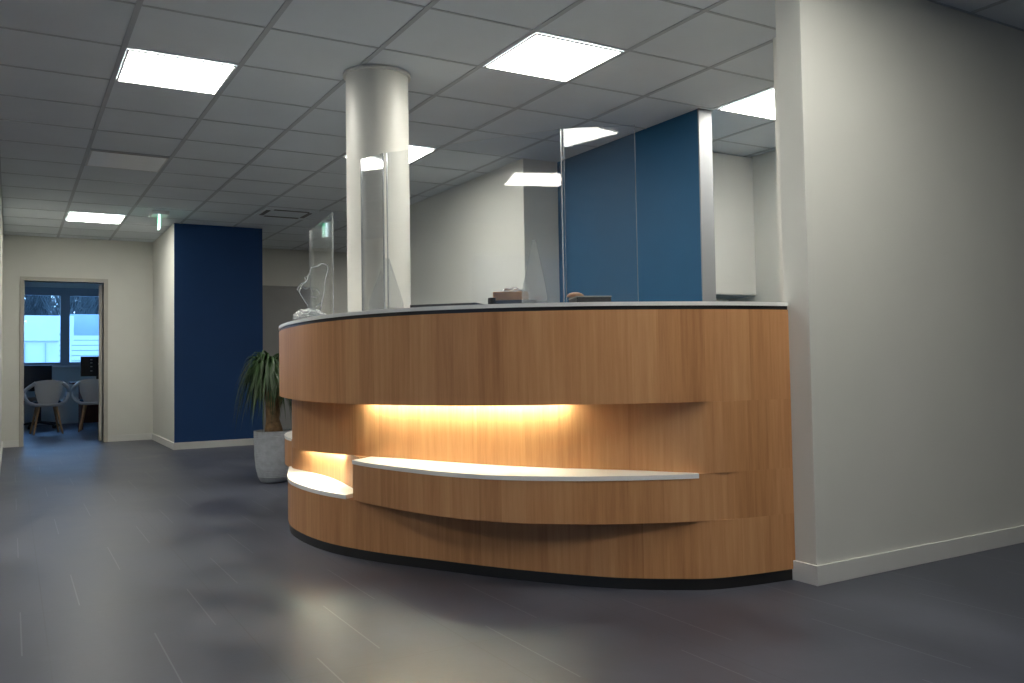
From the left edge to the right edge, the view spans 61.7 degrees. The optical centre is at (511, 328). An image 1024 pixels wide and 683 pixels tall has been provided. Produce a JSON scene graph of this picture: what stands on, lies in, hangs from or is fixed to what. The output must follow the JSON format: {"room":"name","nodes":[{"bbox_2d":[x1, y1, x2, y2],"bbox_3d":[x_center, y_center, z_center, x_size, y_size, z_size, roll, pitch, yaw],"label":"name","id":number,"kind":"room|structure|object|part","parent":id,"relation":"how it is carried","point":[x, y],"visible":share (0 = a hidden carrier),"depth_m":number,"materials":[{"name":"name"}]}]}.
{"room":"lobby","nodes":[
{"label":"lobby","id":0,"kind":"room"},
{"bbox_2d":[0,188,2,449],"bbox_3d":[-5.177,0.047,8.559,0.122,2.637,4.665,0,-3,-30],"label":"wall","id":1,"kind":"structure","parent":0,"point":[1,222],"depth_m":9.16,"materials":[{"name":"paint"}]},
{"bbox_2d":[0,441,2,469],"bbox_3d":[-5.094,1.325,8.536,0.013,0.080,4.652,0,-3,-30],"label":"baseboard","id":2,"kind":"structure","parent":1,"relation":"attached to","point":[1,450],"depth_m":9.00,"materials":[{"name":"white paint"}]},
{"bbox_2d":[24,282,102,424],"bbox_3d":[-7.886,0.362,15.297,4.600,2.637,0.250,0,-3,-30],"label":"wall","id":3,"kind":"structure","parent":0,"point":[68,412],"depth_m":15.11,"materials":[{"name":"paint"}]},
{"bbox_2d":[24,287,98,367],"bbox_3d":[-8.000,-0.019,15.099,2.400,1.415,0.230,0,-3,-30],"label":"window","id":4,"kind":"structure","parent":3,"relation":"in","point":[64,293],"depth_m":15.19,"materials":[{"name":"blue glass"}]},
{"bbox_3d":[-7.971,0.669,15.041,2.400,0.035,0.160,0,-3,-30],"label":"sill","id":5,"kind":"part","parent":4,"relation":"part of","materials":[{"name":"white paint"}]},
{"bbox_2d":[153,224,173,441],"bbox_3d":[-4.317,0.121,10.755,0.118,2.637,1.735,0,-3,-30],"label":"wall","id":6,"kind":"structure","parent":0,"point":[163,246],"depth_m":10.65,"materials":[{"name":"paint"}]},
{"bbox_2d":[152,433,173,448],"bbox_3d":[-4.346,1.397,10.659,0.013,0.080,1.737,0,-3,-30],"label":"baseboard","id":7,"kind":"structure","parent":6,"relation":"attached to","point":[163,441],"depth_m":10.58,"materials":[{"name":"white paint"}]},
{"bbox_2d":[2,235,347,440],"bbox_3d":[-4.604,0.162,11.661,13.200,2.637,0.120,0,-3,-30],"label":"wall","id":8,"kind":"structure","parent":0,"point":[127,266],"depth_m":11.27,"materials":[{"name":"paint"}]},
{"bbox_2d":[19,276,107,446],"bbox_3d":[-5.735,0.412,10.986,1.000,2.120,0.162,0,-3,-30],"label":"trim","id":9,"kind":"structure","parent":8,"relation":"attached to","point":[23,279],"depth_m":10.98,"materials":[{"name":"beige paint"}]},
{"bbox_2d":[3,433,151,447],"bbox_3d":[-5.528,1.430,10.981,1.730,0.080,0.013,0,-3,-30],"label":"baseboard","id":10,"kind":"structure","parent":8,"relation":"attached to","point":[113,438],"depth_m":11.22,"materials":[{"name":"white paint"}]},
{"bbox_2d":[98,285,102,440],"bbox_3d":[-5.595,0.462,11.665,0.099,2.050,0.860,0,-2,-21],"label":"door","id":11,"kind":"structure","parent":8,"relation":"in","point":[100,363],"depth_m":11.29,"materials":[{"name":"metal"}]},
{"bbox_2d":[263,285,310,429],"bbox_3d":[-3.317,0.434,12.278,1.070,2.100,0.089,0,-3,-30],"label":"door","id":12,"kind":"structure","parent":8,"relation":"in","point":[280,303],"depth_m":12.30,"materials":[{"name":"metal"}]},
{"bbox_3d":[-3.330,0.435,12.301,1.070,2.100,0.035,0,-3,-30],"label":"frame","id":13,"kind":"part","parent":12,"relation":"part of","materials":[{"name":"grey"}]},
{"bbox_2d":[174,223,262,442],"bbox_3d":[-3.488,0.086,10.227,1.018,2.637,0.015,0,-3,-30],"label":"wall","id":14,"kind":"structure","parent":0,"point":[218,272],"depth_m":10.20,"materials":[{"name":"paint"}]},
{"bbox_2d":[173,438,253,449],"bbox_3d":[-3.460,1.363,10.164,1.044,0.080,0.013,0,-3,-30],"label":"baseboard","id":15,"kind":"structure","parent":14,"relation":"attached to","point":[234,442],"depth_m":10.11,"materials":[{"name":"white paint"}]},
{"bbox_2d":[410,158,559,304],"bbox_3d":[-0.627,-0.023,8.678,0.340,2.637,3.520,0,-3,-30],"label":"wall","id":16,"kind":"structure","parent":0,"point":[496,230],"depth_m":7.63,"materials":[{"name":"paint"}]},
{"bbox_2d":[0,422,1023,682],"bbox_3d":[-1.621,1.288,6.537,13.600,0.120,21.700,0,-3,-30],"label":"floor","id":17,"kind":"structure","parent":0,"point":[136,561],"depth_m":3.25,"materials":[{"name":"tile"}]},
{"bbox_2d":[24,365,59,429],"bbox_3d":[-7.755,1.114,14.063,0.650,1.030,0.605,1,-3,-38],"label":"office chair","id":18,"kind":"object","parent":17,"relation":"on","point":[32,373],"visible":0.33,"depth_m":14.21,"materials":[{"name":"black fabric"}]},
{"bbox_3d":[-7.734,1.158,14.037,0.500,0.080,0.490,1,-3,-38],"label":"seat","id":19,"kind":"part","parent":18,"relation":"part of","materials":[{"name":"grey plastic"}]},
{"bbox_3d":[-7.910,0.825,14.266,0.460,0.430,0.040,1,-3,-38],"label":"backrest","id":20,"kind":"part","parent":18,"relation":"part of","materials":[{"name":"black fabric"}]},
{"bbox_3d":[-7.589,1.540,13.979,0.305,0.077,0.044,-2,-2,18],"label":"arm","id":21,"kind":"part","parent":18,"relation":"part of","materials":[{"name":"black plastic"}]},
{"bbox_2d":[24,380,69,434],"bbox_3d":[-6.925,1.165,12.765,0.636,0.803,0.500,1,-3,-36],"label":"tub chair","id":22,"kind":"object","parent":17,"relation":"on","point":[48,393],"visible":0.94,"depth_m":12.62,"materials":[{"name":"white plastic"}]},
{"bbox_3d":[-7.147,1.364,12.815,0.140,0.418,0.039,-2,-2,15],"label":"leg","id":23,"kind":"part","parent":22,"relation":"part of","materials":[{"name":"brown wood"}]},
{"bbox_3d":[-6.970,1.351,12.574,0.038,0.418,0.140,-1,-2,3],"label":"leg","id":24,"kind":"part","parent":22,"relation":"part of","materials":[{"name":"brown wood"}]},
{"bbox_3d":[-6.944,1.135,12.790,0.440,0.050,0.440,1,-3,-36],"label":"seat","id":25,"kind":"part","parent":22,"relation":"part of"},
{"bbox_3d":[-6.910,1.367,12.989,0.039,0.418,0.140,-1,-2,3],"label":"leg","id":26,"kind":"part","parent":22,"relation":"part of","materials":[{"name":"brown wood"}]},
{"bbox_3d":[-6.733,1.354,12.748,0.140,0.418,0.038,-2,-2,15],"label":"leg","id":27,"kind":"part","parent":22,"relation":"part of","materials":[{"name":"brown wood"}]},
{"bbox_2d":[69,382,98,429],"bbox_3d":[-6.362,1.240,14.203,1.700,0.745,0.800,0,-3,-30],"label":"office desk","id":28,"kind":"object","parent":17,"relation":"on","point":[92,411],"visible":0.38,"depth_m":13.69,"materials":[{"name":"brown wood"}]},
{"bbox_3d":[-6.964,1.250,13.850,0.025,0.715,0.720,0,-3,-30],"label":"panel","id":29,"kind":"part","parent":28,"relation":"part of","materials":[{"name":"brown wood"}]},
{"bbox_2d":[80,356,98,378],"bbox_3d":[-6.720,0.656,13.930,0.520,0.410,0.160,0,-3,-30],"label":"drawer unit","id":30,"kind":"object","parent":28,"relation":"on","point":[89,366],"visible":0.44,"depth_m":13.83,"materials":[{"name":"black plastic"}]},
{"bbox_3d":[-6.173,1.193,14.003,1.493,0.615,0.020,0,-3,-30],"label":"panel","id":31,"kind":"part","parent":28,"relation":"part of","materials":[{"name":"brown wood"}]},
{"bbox_2d":[71,379,98,431],"bbox_3d":[-6.445,1.175,13.207,0.636,0.803,0.500,0,-2,-22],"label":"tub chair","id":32,"kind":"object","parent":17,"relation":"on","point":[89,388],"visible":0.63,"depth_m":13.02,"materials":[{"name":"white plastic"}]},
{"bbox_3d":[-6.533,1.362,13.033,0.038,0.418,0.140,-2,-2,17],"label":"leg","id":33,"kind":"part","parent":32,"relation":"part of","materials":[{"name":"brown wood"}]},
{"bbox_3d":[-6.646,1.375,13.310,0.140,0.418,0.039,-2,-3,29],"label":"leg","id":34,"kind":"part","parent":32,"relation":"part of","materials":[{"name":"brown wood"}]},
{"bbox_3d":[-6.457,1.145,13.236,0.440,0.050,0.440,0,-2,-22],"label":"seat","id":35,"kind":"part","parent":32,"relation":"part of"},
{"bbox_2d":[232,350,291,483],"bbox_3d":[-1.957,0.715,7.027,0.593,1.074,0.696,-3,-3,38],"label":"potted palm","id":36,"kind":"object","parent":17,"relation":"on","point":[263,376],"visible":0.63,"depth_m":6.88,"materials":[{"name":"plant"}]},
{"bbox_2d":[253,429,291,483],"bbox_3d":[-1.944,1.041,6.998,0.316,0.420,0.316,0,-3,-30],"label":"pot","id":37,"kind":"object","parent":17,"relation":"on","point":[269,444],"depth_m":6.87,"materials":[{"name":"concrete"}]},
{"bbox_2d":[343,64,410,311],"bbox_3d":[-0.770,-0.167,4.977,0.392,2.633,0.392,0,-3,-30],"label":"column","id":38,"kind":"structure","parent":17,"relation":"on","point":[377,112],"depth_m":4.86,"materials":[{"name":"paint"}]},
{"bbox_2d":[279,301,794,589],"bbox_3d":[-0.476,0.554,4.922,1.615,1.179,3.870,0,-3,-30],"label":"reception desk","id":39,"kind":"object","parent":17,"relation":"on","point":[615,445],"visible":1,"depth_m":3.60,"materials":[{"name":"brown wood"}]},
{"bbox_3d":[-1.253,0.841,6.246,0.637,0.174,1.456,-2,-2,18],"label":"ledge panel","id":40,"kind":"part","parent":39,"relation":"part of","materials":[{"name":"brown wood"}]},
{"bbox_2d":[292,308,325,319],"bbox_3d":[-1.205,-0.071,5.120,0.205,0.109,0.149,0,-3,-30],"label":"plastic wrap","id":41,"kind":"object","parent":39,"relation":"on","point":[308,309],"visible":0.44,"depth_m":5.12,"materials":[{"name":"plastic"}]},
{"bbox_2d":[297,263,328,317],"bbox_3d":[-1.238,-0.209,5.337,0.180,0.405,0.099,-2,-3,25],"label":"ornament","id":42,"kind":"object","parent":39,"relation":"on","point":[320,263],"visible":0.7,"depth_m":5.34,"materials":[{"name":"plastic"}]},
{"bbox_2d":[310,213,333,316],"bbox_3d":[-1.276,-0.352,5.725,0.008,0.721,0.768,0,-3,-24],"label":"screen","id":43,"kind":"object","parent":39,"relation":"on","point":[321,235],"visible":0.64,"depth_m":5.69,"materials":[{"name":"clear glass"}]},
{"bbox_3d":[-0.975,0.767,4.993,0.322,0.172,1.380,0,-3,-30],"label":"niche panel","id":44,"kind":"part","parent":39,"relation":"part of","materials":[{"name":"brown wood"}]},
{"bbox_2d":[361,153,384,310],"bbox_3d":[-0.656,-0.442,4.040,0.169,0.746,0.008,-3,-3,43],"label":"screen","id":45,"kind":"object","parent":39,"relation":"on","point":[373,222],"visible":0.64,"depth_m":4.04,"materials":[{"name":"clear glass"}]},
{"bbox_2d":[410,303,480,307],"bbox_3d":[-0.292,-0.093,4.034,0.320,0.036,0.200,-2,-2,17],"label":"tray","id":46,"kind":"object","parent":39,"relation":"on","point":[450,304],"visible":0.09,"depth_m":3.94,"materials":[{"name":"grey plastic"}]},
{"bbox_2d":[386,129,563,308],"bbox_3d":[-0.201,-0.458,3.830,0.935,0.746,0.206,-2,-3,27],"label":"screen","id":47,"kind":"object","parent":39,"relation":"on","point":[554,129],"visible":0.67,"depth_m":3.95,"materials":[{"name":"clear glass"}]},
{"bbox_2d":[488,298,495,303],"bbox_3d":[-0.088,-0.112,3.745,0.026,0.045,0.026,0,-3,-30],"label":"pen cup","id":48,"kind":"object","parent":39,"relation":"on","point":[490,300],"visible":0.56,"depth_m":3.74,"materials":[{"name":"black plastic"}]},
{"bbox_2d":[493,287,536,303],"bbox_3d":[0.003,-0.138,3.846,0.210,0.101,0.150,-1,-2,3],"label":"box","id":49,"kind":"object","parent":39,"relation":"on","point":[519,296],"visible":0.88,"depth_m":3.78,"materials":[{"name":"brown cardboard"}]},
{"bbox_2d":[496,300,536,303],"bbox_3d":[0.004,-0.105,3.845,0.210,0.036,0.150,-1,-2,3],"label":"tray","id":50,"kind":"object","parent":39,"relation":"on","point":[497,301],"depth_m":3.77,"materials":[{"name":"grey plastic"}]},
{"bbox_2d":[279,301,787,330],"bbox_3d":[-0.458,-0.029,4.897,1.614,0.016,3.759,0,-3,-30],"label":"countertop","id":51,"kind":"structure","parent":39,"relation":"on","point":[657,303],"depth_m":3.54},
{"bbox_3d":[-0.454,0.185,4.889,1.612,0.381,3.755,0,-3,-30],"label":"panel","id":52,"kind":"part","parent":39,"relation":"part of","materials":[{"name":"brown wood"}]},
{"bbox_3d":[-0.398,0.976,4.864,1.532,0.234,3.725,0,-3,-30],"label":"panel","id":53,"kind":"part","parent":39,"relation":"part of","materials":[{"name":"brown wood"}]},
{"bbox_3d":[-0.384,0.520,4.890,1.487,0.292,3.715,0,-3,-30],"label":"recessed panel","id":54,"kind":"part","parent":39,"relation":"part of","materials":[{"name":"brown wood"}]},
{"bbox_3d":[0.180,0.722,3.854,2.056,0.174,0.729,-2,-2,19],"label":"ledge panel","id":55,"kind":"part","parent":39,"relation":"part of","materials":[{"name":"brown wood"}]},
{"bbox_2d":[568,296,611,301],"bbox_3d":[0.338,-0.117,3.725,0.154,0.039,0.164,-1,-2,-8],"label":"document tray","id":56,"kind":"object","parent":39,"relation":"on","point":[576,298],"visible":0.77,"depth_m":3.65,"materials":[{"name":"grey plastic"}]},
{"bbox_2d":[567,292,583,297],"bbox_3d":[0.275,-0.147,3.707,0.084,0.021,0.060,0,-3,-30],"label":"tape roll","id":57,"kind":"object","parent":56,"relation":"on","point":[573,294],"visible":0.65,"depth_m":3.68,"materials":[{"name":"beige plastic"}]},
{"bbox_2d":[563,125,638,295],"bbox_3d":[0.371,-0.477,3.595,0.301,0.746,0.008,-1,-2,8],"label":"screen","id":58,"kind":"object","parent":39,"relation":"on","point":[621,125],"visible":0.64,"depth_m":3.61,"materials":[{"name":"clear glass"}]},
{"bbox_2d":[0,0,1023,252],"bbox_3d":[-1.666,-1.455,6.647,13.600,0.104,21.700,0,-3,-30],"label":"ceiling","id":59,"kind":"structure","parent":0,"point":[273,134],"depth_m":5.37,"materials":[{"name":"tile"}]},
{"bbox_2d":[66,212,125,223],"bbox_3d":[-4.656,-1.233,9.584,0.564,0.006,0.564,0,-3,-30],"label":"recessed light","id":60,"kind":"object","parent":59,"relation":"in","point":[82,217],"visible":1,"depth_m":9.56,"materials":[{"name":"white plastic"}]},
{"bbox_2d":[85,150,168,171],"bbox_3d":[-3.144,-1.361,6.996,0.564,0.006,0.564,0,-3,-30],"label":"recessed light","id":61,"kind":"object","parent":59,"relation":"in","point":[96,158],"visible":1,"depth_m":6.97,"materials":[{"name":"white plastic"}]},
{"bbox_2d":[149,210,168,229],"bbox_3d":[-3.825,-1.155,9.300,0.170,0.211,0.302,0,-3,-30],"label":"exit sign","id":62,"kind":"object","parent":59,"relation":"hanging from","point":[158,214],"visible":1,"depth_m":9.21,"materials":[{"name":"green"}]},
{"bbox_2d":[116,49,236,94],"bbox_3d":[-1.935,-1.464,4.925,0.564,0.006,0.564,0,-3,-30],"label":"recessed light","id":63,"kind":"object","parent":59,"relation":"in","point":[137,67],"visible":1,"depth_m":4.90,"materials":[{"name":"white plastic"}]},
{"bbox_2d":[253,207,318,219],"bbox_3d":[-2.497,-1.268,9.456,0.580,0.018,0.580,0,-3,-30],"label":"ceiling vent","id":64,"kind":"object","parent":59,"relation":"in","point":[272,212],"visible":1,"depth_m":9.40,"materials":[{"name":"metal"}]},
{"bbox_2d":[343,146,435,163],"bbox_3d":[-0.985,-1.402,6.868,0.564,0.006,0.564,0,-3,-30],"label":"recessed light","id":65,"kind":"object","parent":59,"relation":"in","point":[415,154],"visible":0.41,"depth_m":6.84,"materials":[{"name":"white plastic"}]},
{"bbox_2d":[409,147,432,162],"bbox_3d":[-0.985,-1.403,6.868,0.540,0.004,0.540,0,-3,-30],"label":"diffuser","id":66,"kind":"object","parent":65,"relation":"attached to","point":[415,154],"depth_m":6.85,"materials":[{"name":"white plastic"}]},
{"bbox_2d":[484,33,622,81],"bbox_3d":[0.224,-1.505,4.798,0.564,0.006,0.564,0,-3,-30],"label":"recessed light","id":67,"kind":"object","parent":59,"relation":"in","point":[539,55],"visible":1,"depth_m":4.77,"materials":[{"name":"white plastic"}]},
{"bbox_2d":[718,88,774,119],"bbox_3d":[1.778,-1.494,5.705,0.564,0.006,0.564,0,-3,-30],"label":"recessed light","id":68,"kind":"object","parent":59,"relation":"in","point":[762,105],"visible":0.31,"depth_m":5.75,"materials":[{"name":"white plastic"}]},
{"bbox_2d":[557,109,701,302],"bbox_3d":[0.887,-0.134,6.531,0.110,2.637,1.740,0,-3,-30],"label":"wall","id":69,"kind":"structure","parent":0,"point":[604,247],"depth_m":6.38,"materials":[{"name":"paint"}]},
{"bbox_2d":[697,108,715,300],"bbox_3d":[1.329,-0.172,5.775,0.116,2.637,0.012,0,-3,-30],"label":"trim","id":70,"kind":"structure","parent":69,"relation":"attached to","point":[707,234],"depth_m":5.79,"materials":[{"name":"silver metal"}]},
{"bbox_2d":[729,150,779,301],"bbox_3d":[2.650,-0.175,6.229,0.110,2.637,2.861,0,-3,-30],"label":"wall","id":71,"kind":"structure","parent":0,"point":[764,165],"depth_m":7.08,"materials":[{"name":"paint"}]},
{"bbox_2d":[773,37,783,301],"bbox_3d":[1.600,-0.236,4.286,0.125,2.637,0.561,0,-3,-30],"label":"wall","id":72,"kind":"structure","parent":0,"point":[774,38],"depth_m":4.51,"materials":[{"name":"paint"}]},
{"bbox_2d":[775,0,1023,564],"bbox_3d":[3.633,-0.238,5.070,5.622,2.637,0.135,0,-3,-30],"label":"wall","id":73,"kind":"structure","parent":0,"point":[901,122],"depth_m":3.90,"materials":[{"name":"paint"}]},
{"bbox_2d":[792,525,1023,585],"bbox_3d":[3.652,1.038,5.010,5.635,0.082,0.148,0,-3,-30],"label":"baseboard","id":74,"kind":"structure","parent":73,"relation":"attached to","point":[828,573],"depth_m":3.81,"materials":[{"name":"white paint"}]},
{"bbox_3d":[1.355,-0.115,7.198,1.370,2.637,0.120,0,-3,-30],"label":"wall","id":75,"kind":"structure","parent":0,"visible":0},
{"bbox_2d":[712,152,755,298],"bbox_3d":[1.679,-0.850,7.167,0.630,1.171,0.318,0,-3,-30],"label":"upper cabinet","id":76,"kind":"object","parent":75,"relation":"attached to","point":[732,174],"visible":0.36,"depth_m":7.08,"materials":[{"name":"white paint"}]},
{"label":"outside","id":77,"kind":"structure","parent":0,"visible":0},
{"bbox_3d":[-20.669,3.384,41.325,55.000,0.100,57.300,0,-3,-30],"label":"ground","id":78,"kind":"structure","parent":77,"visible":0},
{"bbox_2d":[24,295,42,315],"bbox_3d":[-19.838,-1.156,34.217,2.166,8.384,2.306,0,-3,-30],"label":"bare tree","id":79,"kind":"object","parent":78,"relation":"on","point":[26,304],"visible":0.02,"depth_m":34.15,"materials":[{"name":"plant"}]},
{"bbox_2d":[24,295,54,315],"bbox_3d":[-20.667,-0.553,36.633,2.065,7.400,2.065,0,-3,-30],"label":"bare tree","id":80,"kind":"object","parent":78,"relation":"on","point":[42,297],"visible":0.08,"depth_m":36.54,"materials":[{"name":"plant"}]},
{"bbox_2d":[34,296,59,314],"bbox_3d":[-21.390,-1.163,39.317,2.140,8.856,2.340,0,-3,-30],"label":"bare tree","id":81,"kind":"object","parent":78,"relation":"on","point":[44,296],"visible":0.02,"depth_m":39.44,"materials":[{"name":"plant"}]},
{"bbox_2d":[24,315,73,362],"bbox_3d":[-18.590,1.212,24.797,10.100,2.850,8.100,0,-3,-30],"label":"building","id":82,"kind":"structure","parent":78,"relation":"on","point":[41,333],"depth_m":23.53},
{"bbox_2d":[38,295,98,315],"bbox_3d":[-16.967,-1.179,32.879,2.108,8.227,2.269,0,-3,-30],"label":"bare tree","id":83,"kind":"object","parent":78,"relation":"on","point":[53,312],"visible":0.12,"depth_m":32.65,"materials":[{"name":"plant"}]},
{"bbox_2d":[54,296,98,315],"bbox_3d":[-17.764,-1.024,35.496,2.157,8.153,2.221,-1,-2,-4],"label":"bare tree","id":84,"kind":"object","parent":78,"relation":"on","point":[97,298],"visible":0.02,"depth_m":35.26,"materials":[{"name":"plant"}]},
{"bbox_2d":[58,333,98,361],"bbox_3d":[-10.048,1.251,21.786,2.620,2.250,0.100,0,-3,-30],"label":"slatted fence","id":85,"kind":"object","parent":78,"relation":"on","point":[71,337],"visible":0.12,"depth_m":21.37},
{"bbox_2d":[70,314,98,360],"bbox_3d":[-12.342,0.306,29.129,4.950,4.800,5.000,0,-3,-30],"label":"window blind","id":86,"kind":"object","parent":78,"relation":"on","point":[84,324],"visible":0.13,"depth_m":26.38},
{"bbox_2d":[87,297,98,313],"bbox_3d":[-18.490,0.200,37.904,1.918,5.927,1.825,0,-3,-30],"label":"bare tree","id":87,"kind":"object","parent":78,"relation":"on","point":[96,303],"visible":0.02,"depth_m":37.79,"materials":[{"name":"plant"}]}
]}

